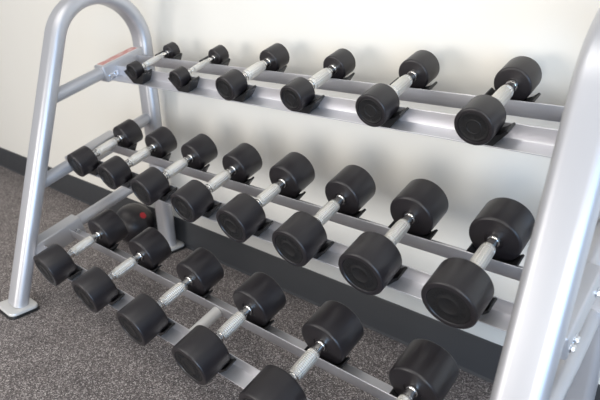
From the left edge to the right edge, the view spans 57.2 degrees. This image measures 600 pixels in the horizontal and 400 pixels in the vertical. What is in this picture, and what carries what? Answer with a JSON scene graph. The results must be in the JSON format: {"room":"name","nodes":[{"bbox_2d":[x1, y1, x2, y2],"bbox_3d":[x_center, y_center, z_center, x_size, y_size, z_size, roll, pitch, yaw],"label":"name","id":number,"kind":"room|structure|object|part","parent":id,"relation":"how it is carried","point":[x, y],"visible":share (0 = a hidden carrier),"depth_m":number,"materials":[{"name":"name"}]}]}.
{"room":"gym","nodes":[
{"label":"gym","id":0,"kind":"room"},
{"bbox_2d":[0,166,492,399],"bbox_3d":[-1.426,0.864,0.774,8.200,0.050,3.914,17,27,37],"label":"floor","id":1,"kind":"structure","parent":0,"point":[63,349],"depth_m":1.75,"materials":[{"name":"carpet"}]},
{"bbox_2d":[116,203,154,242],"bbox_3d":[-0.737,0.103,2.445,0.178,0.177,0.178,17,27,37],"label":"medicine ball","id":2,"kind":"object","parent":1,"relation":"on","point":[136,217],"visible":0.67,"depth_m":2.38,"materials":[{"name":"black rubber"}]},
{"bbox_2d":[0,0,599,399],"bbox_3d":[-0.156,-0.009,1.496,1.794,1.061,0.760,17,27,37],"label":"dumbbell rack","id":3,"kind":"object","parent":1,"relation":"on","point":[551,349],"visible":0.7,"depth_m":1.29,"materials":[{"name":"silver metal"}]},
{"bbox_3d":[-1.000,0.371,1.950,0.124,0.010,0.100,17,27,37],"label":"foot plate","id":4,"kind":"part","parent":3,"relation":"part of","materials":[{"name":"white metal"}]},
{"bbox_2d":[33,209,127,285],"bbox_3d":[-0.724,0.153,1.832,0.118,0.192,0.303,17,27,37],"label":"dumbbell","id":5,"kind":"object","parent":3,"relation":"on","point":[54,263],"visible":1,"depth_m":1.81,"materials":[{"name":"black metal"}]},
{"bbox_3d":[-0.724,0.153,1.832,0.034,0.034,0.137,17,43,37],"label":"handle","id":6,"kind":"part","parent":5,"relation":"part of","materials":[{"name":"silver metal"}]},
{"bbox_3d":[-0.789,-0.205,1.998,0.084,1.051,0.700,17,27,37],"label":"frame","id":7,"kind":"part","parent":3,"relation":"part of","materials":[{"name":"silver metal"}]},
{"bbox_2d":[67,119,142,176],"bbox_3d":[-0.690,-0.188,1.960,0.090,0.165,0.276,17,27,37],"label":"dumbbell","id":8,"kind":"object","parent":3,"relation":"on","point":[83,160],"visible":0.99,"depth_m":1.94,"materials":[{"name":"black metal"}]},
{"bbox_3d":[-0.690,-0.188,1.960,0.034,0.034,0.137,17,45,37],"label":"handle","id":9,"kind":"part","parent":8,"relation":"part of","materials":[{"name":"silver metal"}]},
{"bbox_2d":[72,227,170,312],"bbox_3d":[-0.540,0.209,1.687,0.117,0.191,0.306,17,27,37],"label":"dumbbell","id":10,"kind":"object","parent":3,"relation":"on","point":[95,289],"visible":1,"depth_m":1.66,"materials":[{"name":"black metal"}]},
{"bbox_3d":[-0.540,0.209,1.687,0.034,0.034,0.137,17,43,37],"label":"handle","id":11,"kind":"part","parent":10,"relation":"part of","materials":[{"name":"silver metal"}]},
{"bbox_2d":[97,126,176,189],"bbox_3d":[-0.539,-0.144,1.840,0.093,0.169,0.279,17,27,37],"label":"dumbbell","id":12,"kind":"object","parent":3,"relation":"on","point":[114,172],"visible":1,"depth_m":1.82,"materials":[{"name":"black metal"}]},
{"bbox_3d":[-0.539,-0.144,1.840,0.034,0.034,0.137,17,45,37],"label":"handle","id":13,"kind":"part","parent":12,"relation":"part of","materials":[{"name":"silver metal"}]},
{"bbox_2d":[126,42,179,78],"bbox_3d":[-0.509,-0.488,1.918,0.054,0.111,0.206,17,27,37],"label":"dumbbell","id":14,"kind":"object","parent":3,"relation":"on","point":[135,69],"visible":0.98,"depth_m":1.90,"materials":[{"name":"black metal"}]},
{"bbox_3d":[-0.509,-0.488,1.918,0.019,0.019,0.137,17,45,37],"label":"handle","id":15,"kind":"part","parent":14,"relation":"part of","materials":[{"name":"silver metal"}]},
{"bbox_2d":[116,247,223,345],"bbox_3d":[-0.357,0.264,1.541,0.117,0.194,0.315,17,27,37],"label":"dumbbell","id":16,"kind":"object","parent":3,"relation":"on","point":[143,318],"visible":1,"depth_m":1.51,"materials":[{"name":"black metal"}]},
{"bbox_3d":[-0.357,0.264,1.541,0.034,0.034,0.137,17,43,37],"label":"handle","id":17,"kind":"part","parent":16,"relation":"part of","materials":[{"name":"silver metal"}]},
{"bbox_2d":[130,134,217,205],"bbox_3d":[-0.388,-0.099,1.719,0.095,0.176,0.296,17,27,37],"label":"dumbbell","id":18,"kind":"object","parent":3,"relation":"on","point":[152,184],"visible":1,"depth_m":1.69,"materials":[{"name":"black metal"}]},
{"bbox_3d":[-0.388,-0.099,1.719,0.034,0.034,0.137,17,45,37],"label":"handle","id":19,"kind":"part","parent":18,"relation":"part of","materials":[{"name":"silver metal"}]},
{"bbox_3d":[-0.302,0.371,1.457,1.600,0.039,0.044,17,43,37],"label":"rail","id":20,"kind":"part","parent":3,"relation":"part of","materials":[{"name":"silver metal"}]},
{"bbox_3d":[-0.578,0.193,2.414,0.124,0.010,0.100,17,27,37],"label":"foot plate","id":21,"kind":"part","parent":3,"relation":"part of","materials":[{"name":"white metal"}]},
{"bbox_2d":[169,45,228,87],"bbox_3d":[-0.322,-0.431,1.769,0.057,0.118,0.220,17,27,37],"label":"dumbbell","id":22,"kind":"object","parent":3,"relation":"on","point":[180,76],"visible":0.99,"depth_m":1.75,"materials":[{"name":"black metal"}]},
{"bbox_3d":[-0.322,-0.431,1.769,0.019,0.019,0.137,17,45,37],"label":"handle","id":23,"kind":"part","parent":22,"relation":"part of","materials":[{"name":"silver metal"}]},
{"bbox_2d":[170,143,261,222],"bbox_3d":[-0.237,-0.055,1.598,0.098,0.180,0.299,17,27,37],"label":"dumbbell","id":24,"kind":"object","parent":3,"relation":"on","point":[193,199],"visible":1,"depth_m":1.57,"materials":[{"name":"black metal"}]},
{"bbox_3d":[-0.237,-0.055,1.598,0.034,0.034,0.137,17,45,37],"label":"handle","id":25,"kind":"part","parent":24,"relation":"part of","materials":[{"name":"silver metal"}]},
{"bbox_2d":[172,272,285,384],"bbox_3d":[-0.174,0.318,1.395,0.120,0.197,0.316,17,27,37],"label":"dumbbell","id":26,"kind":"object","parent":3,"relation":"on","point":[201,353],"visible":1,"depth_m":1.36,"materials":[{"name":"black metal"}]},
{"bbox_3d":[-0.174,0.318,1.395,0.034,0.034,0.137,17,43,37],"label":"handle","id":27,"kind":"part","parent":26,"relation":"part of","materials":[{"name":"silver metal"}]},
{"bbox_3d":[-0.213,0.296,1.540,1.600,0.039,0.044,17,43,37],"label":"rail","id":28,"kind":"part","parent":3,"relation":"part of","materials":[{"name":"silver metal"}]},
{"bbox_2d":[215,43,289,100],"bbox_3d":[-0.136,-0.379,1.618,0.073,0.144,0.259,17,27,37],"label":"dumbbell","id":29,"kind":"object","parent":3,"relation":"on","point":[233,83],"visible":1,"depth_m":1.59,"materials":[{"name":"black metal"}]},
{"bbox_3d":[-0.136,-0.379,1.618,0.034,0.034,0.137,17,45,37],"label":"handle","id":30,"kind":"part","parent":29,"relation":"part of","materials":[{"name":"silver metal"}]},
{"bbox_2d":[216,152,314,242],"bbox_3d":[-0.087,-0.012,1.476,0.106,0.188,0.306,17,27,37],"label":"dumbbell","id":31,"kind":"object","parent":3,"relation":"on","point":[243,215],"visible":1,"depth_m":1.45,"materials":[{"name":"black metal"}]},
{"bbox_3d":[-0.087,-0.012,1.476,0.034,0.034,0.137,17,45,37],"label":"handle","id":32,"kind":"part","parent":31,"relation":"part of","materials":[{"name":"silver metal"}]},
{"bbox_2d":[238,300,363,399],"bbox_3d":[0.009,0.372,1.248,0.123,0.203,0.329,17,27,37],"label":"dumbbell","id":33,"kind":"object","parent":3,"relation":"on","point":[330,334],"visible":1,"depth_m":1.25,"materials":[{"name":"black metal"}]},
{"bbox_3d":[0.009,0.372,1.248,0.034,0.034,0.137,17,43,37],"label":"handle","id":34,"kind":"part","parent":33,"relation":"part of","materials":[{"name":"silver metal"}]},
{"bbox_3d":[-0.169,0.052,1.504,1.600,0.039,0.044,17,45,37],"label":"rail","id":35,"kind":"part","parent":3,"relation":"part of","materials":[{"name":"silver metal"}]},
{"bbox_3d":[-0.085,-0.023,1.581,1.600,0.039,0.044,17,45,37],"label":"rail","id":36,"kind":"part","parent":3,"relation":"part of","materials":[{"name":"silver metal"}]},
{"bbox_2d":[280,48,355,111],"bbox_3d":[0.051,-0.323,1.469,0.073,0.143,0.254,17,27,37],"label":"dumbbell","id":37,"kind":"object","parent":3,"relation":"on","point":[298,93],"visible":0.98,"depth_m":1.44,"materials":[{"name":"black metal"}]},
{"bbox_3d":[0.051,-0.323,1.469,0.034,0.034,0.137,17,45,37],"label":"handle","id":38,"kind":"part","parent":37,"relation":"part of","materials":[{"name":"silver metal"}]},
{"bbox_2d":[272,165,375,266],"bbox_3d":[0.064,0.033,1.356,0.107,0.191,0.311,17,27,37],"label":"dumbbell","id":39,"kind":"object","parent":3,"relation":"on","point":[303,235],"visible":1,"depth_m":1.31,"materials":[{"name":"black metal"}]},
{"bbox_3d":[0.064,0.033,1.356,0.034,0.034,0.137,17,45,37],"label":"handle","id":40,"kind":"part","parent":39,"relation":"part of","materials":[{"name":"silver metal"}]},
{"bbox_3d":[-0.065,-0.277,1.510,1.600,0.039,0.044,17,45,37],"label":"rail","id":41,"kind":"part","parent":3,"relation":"part of","materials":[{"name":"silver metal"}]},
{"bbox_3d":[0.019,-0.352,1.587,1.600,0.039,0.044,17,45,37],"label":"rail","id":42,"kind":"part","parent":3,"relation":"part of","materials":[{"name":"silver metal"}]},
{"bbox_2d":[338,179,448,294],"bbox_3d":[0.215,0.076,1.234,0.113,0.197,0.313,17,27,37],"label":"dumbbell","id":43,"kind":"object","parent":3,"relation":"on","point":[373,259],"visible":1,"depth_m":1.18,"materials":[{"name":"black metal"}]},
{"bbox_3d":[0.215,0.076,1.234,0.034,0.034,0.137,17,45,37],"label":"handle","id":44,"kind":"part","parent":43,"relation":"part of","materials":[{"name":"silver metal"}]},
{"bbox_2d":[355,50,439,126],"bbox_3d":[0.237,-0.271,1.318,0.083,0.156,0.269,17,27,37],"label":"dumbbell","id":45,"kind":"object","parent":3,"relation":"on","point":[380,102],"visible":0.98,"depth_m":1.27,"materials":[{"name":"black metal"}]},
{"bbox_3d":[0.237,-0.271,1.318,0.034,0.034,0.137,17,45,37],"label":"handle","id":46,"kind":"part","parent":45,"relation":"part of","materials":[{"name":"silver metal"}]},
{"bbox_2d":[389,339,458,399],"bbox_3d":[0.193,0.429,1.103,0.120,0.202,0.332,17,27,37],"label":"dumbbell","id":47,"kind":"object","parent":3,"relation":"on","point":[425,370],"visible":1,"depth_m":1.13,"materials":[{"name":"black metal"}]},
{"bbox_3d":[0.193,0.429,1.103,0.034,0.034,0.137,17,43,37],"label":"handle","id":48,"kind":"part","parent":47,"relation":"part of","materials":[{"name":"silver metal"}]},
{"bbox_2d":[421,197,534,328],"bbox_3d":[0.366,0.120,1.113,0.116,0.198,0.308,17,27,37],"label":"dumbbell","id":49,"kind":"object","parent":3,"relation":"on","point":[459,291],"visible":1,"depth_m":1.06,"materials":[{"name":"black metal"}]},
{"bbox_3d":[0.366,0.120,1.113,0.034,0.034,0.137,17,45,37],"label":"handle","id":50,"kind":"part","parent":49,"relation":"part of","materials":[{"name":"silver metal"}]},
{"bbox_2d":[454,56,541,144],"bbox_3d":[0.424,-0.215,1.169,0.085,0.158,0.271,17,27,37],"label":"dumbbell","id":51,"kind":"object","parent":3,"relation":"on","point":[482,117],"visible":0.98,"depth_m":1.12,"materials":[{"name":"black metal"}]},
{"bbox_3d":[0.424,-0.215,1.169,0.034,0.034,0.137,17,45,37],"label":"handle","id":52,"kind":"part","parent":51,"relation":"part of","materials":[{"name":"silver metal"}]},
{"bbox_3d":[0.478,0.177,0.992,0.084,1.051,0.700,17,27,37],"label":"frame","id":53,"kind":"part","parent":3,"relation":"part of","materials":[{"name":"silver metal"}]},
{"bbox_2d":[0,0,599,384],"bbox_3d":[-0.123,-1.041,1.693,8.200,2.950,0.120,17,27,37],"label":"wall","id":54,"kind":"structure","parent":0,"point":[471,41],"depth_m":1.70,"materials":[{"name":"beige paint"}]},
{"bbox_2d":[0,147,599,399],"bbox_3d":[-0.164,0.250,2.132,8.200,0.125,0.012,17,27,37],"label":"baseboard","id":55,"kind":"structure","parent":54,"relation":"attached to","point":[477,356],"depth_m":1.94,"materials":[{"name":"grey"}]}
]}

